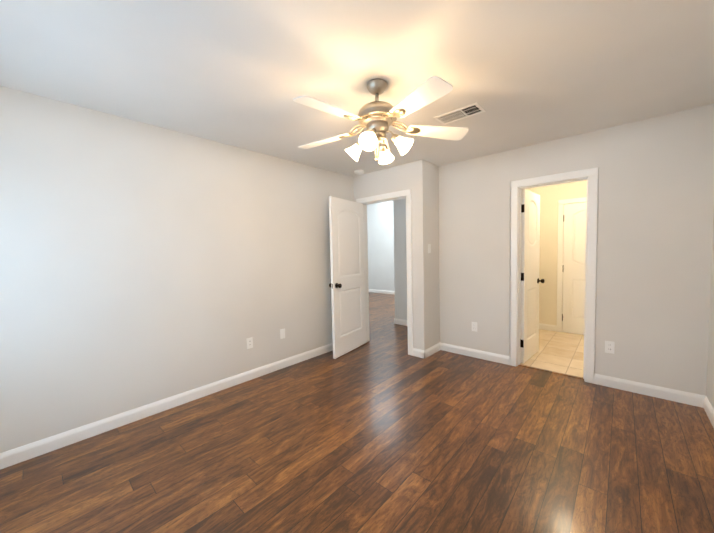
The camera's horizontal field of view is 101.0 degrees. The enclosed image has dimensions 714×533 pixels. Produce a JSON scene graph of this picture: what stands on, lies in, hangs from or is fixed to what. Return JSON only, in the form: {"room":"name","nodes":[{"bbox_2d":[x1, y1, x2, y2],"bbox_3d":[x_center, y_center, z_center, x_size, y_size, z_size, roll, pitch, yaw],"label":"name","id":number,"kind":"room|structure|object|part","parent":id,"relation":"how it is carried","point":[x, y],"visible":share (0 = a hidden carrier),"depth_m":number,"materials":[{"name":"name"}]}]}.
{"room":"empty bedroom","nodes":[
{"label":"empty bedroom","id":0,"kind":"room"},
{"bbox_2d":[0,86,353,452],"bbox_3d":[-1.375,-0.005,2.981,0.120,2.450,3.894,1,4,42],"label":"wall","id":1,"kind":"structure","parent":0,"point":[142,264],"depth_m":2.42,"materials":[{"name":"paint"}]},
{"bbox_2d":[0,343,332,469],"bbox_3d":[-1.259,1.166,3.041,0.014,0.100,3.774,1,4,42],"label":"baseboard","id":2,"kind":"structure","parent":1,"relation":"attached to","point":[34,449],"depth_m":2.42,"materials":[{"name":"white wood"}]},
{"bbox_2d":[246,337,252,348],"bbox_3d":[-1.153,0.812,3.160,0.016,0.115,0.070,1,4,42],"label":"electrical outlet","id":3,"kind":"object","parent":1,"relation":"attached to","point":[249,343],"visible":1,"depth_m":3.15,"materials":[{"name":"white plastic"}]},
{"bbox_2d":[280,328,284,338],"bbox_3d":[-0.882,0.780,3.469,0.022,0.115,0.070,1,4,42],"label":"outlet","id":4,"kind":"object","parent":1,"relation":"attached to","point":[282,333],"visible":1,"depth_m":3.46,"materials":[{"name":"white plastic"}]},
{"bbox_2d":[0,292,713,532],"bbox_3d":[-0.022,1.145,4.867,7.810,0.100,8.380,1,4,42],"label":"floor","id":5,"kind":"structure","parent":0,"point":[381,431],"depth_m":1.91,"materials":[{"name":"brown wood"}]},
{"bbox_2d":[0,0,713,176],"bbox_3d":[-1.117,-1.319,3.584,7.810,0.100,5.270,1,4,42],"label":"ceiling","id":6,"kind":"structure","parent":0,"point":[244,73],"depth_m":1.74,"materials":[{"name":"paint"}]},
{"bbox_2d":[354,170,363,174],"bbox_3d":[0.029,-1.297,4.014,0.128,0.038,0.128,1,4,42],"label":"smoke detector","id":7,"kind":"object","parent":6,"relation":"attached to","point":[358,172],"visible":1,"depth_m":3.97,"materials":[{"name":"white plastic"}]},
{"bbox_2d":[293,76,467,164],"bbox_3d":[0.105,-0.954,1.941,1.217,0.515,1.179,1,4,42],"label":"ceiling fan","id":8,"kind":"object","parent":6,"relation":"hanging from","point":[376,118],"visible":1,"depth_m":1.89,"materials":[{"name":"white wood"}]},
{"bbox_2d":[434,102,485,124],"bbox_3d":[0.835,-1.252,2.402,0.355,0.015,0.190,1,4,42],"label":"ceiling vent","id":9,"kind":"object","parent":6,"relation":"in","point":[476,108],"visible":1,"depth_m":2.39,"materials":[{"name":"white metal"}]},
{"bbox_2d":[367,201,394,290],"bbox_3d":[1.342,-0.802,9.068,4.150,3.300,0.120,1,4,42],"label":"wall","id":10,"kind":"structure","parent":0,"point":[380,226],"depth_m":9.51,"materials":[{"name":"paint"}]},
{"bbox_2d":[369,289,394,293],"bbox_3d":[1.288,0.798,9.140,4.030,0.100,0.014,1,4,42],"label":"baseboard","id":11,"kind":"structure","parent":10,"relation":"attached to","point":[381,291],"depth_m":9.55,"materials":[{"name":"white wood"}]},
{"bbox_2d":[353,159,428,349],"bbox_3d":[-1.126,-0.137,5.454,5.338,2.450,0.120,1,4,42],"label":"wall","id":12,"kind":"structure","parent":0,"point":[412,176],"depth_m":3.70,"materials":[{"name":"paint"}]},
{"bbox_2d":[329,196,365,358],"bbox_3d":[-0.106,0.119,3.974,0.179,2.025,0.754,1,3,33],"label":"entry door","id":13,"kind":"structure","parent":12,"relation":"in","point":[347,260],"depth_m":3.91,"materials":[{"name":"white wood"}]},
{"bbox_3d":[-0.281,0.229,3.705,0.179,0.068,0.100,1,3,33],"label":"knob","id":14,"kind":"part","parent":13,"relation":"part of","materials":[{"name":"black metal"}]},
{"bbox_2d":[356,189,412,355],"bbox_3d":[0.403,0.065,4.090,0.913,2.118,0.156,1,4,42],"label":"door frame","id":15,"kind":"structure","parent":12,"relation":"attached to","point":[392,196],"depth_m":3.80,"materials":[{"name":"white wood"}]},
{"bbox_2d":[413,348,424,357],"bbox_3d":[0.784,1.086,3.728,0.175,0.100,0.014,1,4,42],"label":"baseboard","id":16,"kind":"structure","parent":12,"relation":"attached to","point":[418,353],"depth_m":3.73,"materials":[{"name":"white wood"}]},
{"bbox_2d":[393,198,406,319],"bbox_3d":[1.167,-0.168,5.078,1.188,2.450,0.120,1,4,42],"label":"wall","id":17,"kind":"structure","parent":0,"point":[400,252],"depth_m":5.34,"materials":[{"name":"paint"}]},
{"bbox_2d":[394,318,406,325],"bbox_3d":[1.142,1.008,5.093,1.202,0.100,0.014,1,4,42],"label":"baseboard","id":18,"kind":"structure","parent":17,"relation":"attached to","point":[400,321],"depth_m":5.39,"materials":[{"name":"white wood"}]},
{"bbox_2d":[427,162,439,347],"bbox_3d":[1.273,-0.127,4.219,0.120,2.450,1.256,1,4,42],"label":"wall","id":19,"kind":"structure","parent":0,"point":[433,241],"depth_m":3.82,"materials":[{"name":"paint"}]},
{"bbox_2d":[424,342,439,358],"bbox_3d":[0.985,1.076,3.831,0.014,0.100,0.437,1,4,42],"label":"baseboard","id":20,"kind":"structure","parent":19,"relation":"attached to","point":[430,351],"depth_m":3.81,"materials":[{"name":"white wood"}]},
{"bbox_2d":[520,329,583,377],"bbox_3d":[2.889,1.107,3.847,1.740,0.054,2.018,1,4,42],"label":"floor","id":21,"kind":"structure","parent":0,"point":[561,352],"depth_m":3.72,"materials":[{"name":"beige tile"}]},
{"bbox_2d":[530,180,586,334],"bbox_3d":[3.496,-0.189,4.487,1.500,2.450,0.120,1,4,42],"label":"wall","id":22,"kind":"structure","parent":0,"point":[551,196],"depth_m":4.75,"materials":[{"name":"paint"}]},
{"bbox_2d":[539,323,556,330],"bbox_3d":[3.065,0.978,4.867,0.393,0.100,0.014,1,4,42],"label":"baseboard","id":23,"kind":"structure","parent":22,"relation":"attached to","point":[548,327],"depth_m":4.81,"materials":[{"name":"white wood"}]},
{"bbox_2d":[557,197,585,331],"bbox_3d":[3.507,-0.005,4.392,0.862,2.092,0.026,1,4,42],"label":"door frame","id":24,"kind":"structure","parent":22,"relation":"attached to","point":[561,203],"depth_m":4.64,"materials":[{"name":"white wood"}]},
{"bbox_2d":[562,202,585,334],"bbox_3d":[3.485,0.030,4.368,0.713,2.005,0.088,1,4,42],"label":"bathroom door","id":25,"kind":"structure","parent":22,"relation":"in","point":[574,247],"depth_m":4.53,"materials":[{"name":"white wood"}]},
{"bbox_2d":[439,104,713,395],"bbox_3d":[2.014,-0.091,3.196,2.352,2.450,0.120,1,4,42],"label":"wall","id":26,"kind":"structure","parent":0,"point":[655,208],"depth_m":2.71,"materials":[{"name":"paint"}]},
{"bbox_2d":[472,322,476,331],"bbox_3d":[1.464,0.738,3.670,0.070,0.115,0.016,1,4,42],"label":"electrical outlet","id":27,"kind":"object","parent":26,"relation":"attached to","point":[474,326],"visible":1,"depth_m":3.66,"materials":[{"name":"white plastic"}]},
{"bbox_2d":[440,342,509,364],"bbox_3d":[1.446,1.073,3.701,0.873,0.100,0.014,1,4,42],"label":"baseboard","id":28,"kind":"structure","parent":26,"relation":"attached to","point":[490,356],"depth_m":3.66,"materials":[{"name":"white wood"}]},
{"bbox_2d":[520,189,544,362],"bbox_3d":[2.122,0.099,3.597,0.603,2.005,0.179,-4,4,-44],"label":"bathroom door","id":29,"kind":"structure","parent":26,"relation":"in","point":[530,239],"depth_m":3.52,"materials":[{"name":"white wood"}]},
{"bbox_3d":[2.304,0.169,3.775,0.100,0.068,0.179,-4,4,-44],"label":"knob","id":30,"kind":"part","parent":29,"relation":"part of","materials":[{"name":"black metal"}]},
{"bbox_2d":[518,364,583,379],"bbox_3d":[2.095,1.130,3.203,0.606,0.007,0.040,1,4,42],"label":"trim","id":31,"kind":"structure","parent":26,"relation":"attached to","point":[551,371],"depth_m":3.19,"materials":[{"name":"brown wood"}]},
{"bbox_2d":[510,167,597,383],"bbox_3d":[2.076,0.086,3.154,0.762,2.098,0.156,1,4,42],"label":"door frame","id":32,"kind":"structure","parent":26,"relation":"attached to","point":[590,175],"depth_m":2.97,"materials":[{"name":"white wood"}]},
{"bbox_2d":[605,341,614,353],"bbox_3d":[2.415,0.761,2.815,0.070,0.115,0.016,1,4,42],"label":"electrical outlet","id":33,"kind":"object","parent":26,"relation":"attached to","point":[609,346],"visible":1,"depth_m":2.81,"materials":[{"name":"white plastic"}]},
{"bbox_2d":[594,373,704,407],"bbox_3d":[2.602,1.100,2.660,0.719,0.100,0.014,1,4,42],"label":"baseboard","id":34,"kind":"structure","parent":26,"relation":"attached to","point":[693,399],"depth_m":2.63,"materials":[{"name":"white wood"}]},
{"bbox_2d":[706,210,713,408],"bbox_3d":[1.490,0.045,0.769,0.120,2.450,4.437,1,4,42],"label":"wall","id":35,"kind":"structure","parent":0,"point":[710,382],"depth_m":2.33,"materials":[{"name":"paint"}]},
{"bbox_2d":[703,396,713,427],"bbox_3d":[1.466,1.217,0.873,0.014,0.100,4.197,1,4,42],"label":"baseboard","id":36,"kind":"structure","parent":35,"relation":"attached to","point":[708,408],"depth_m":2.28,"materials":[{"name":"white wood"}]}
]}

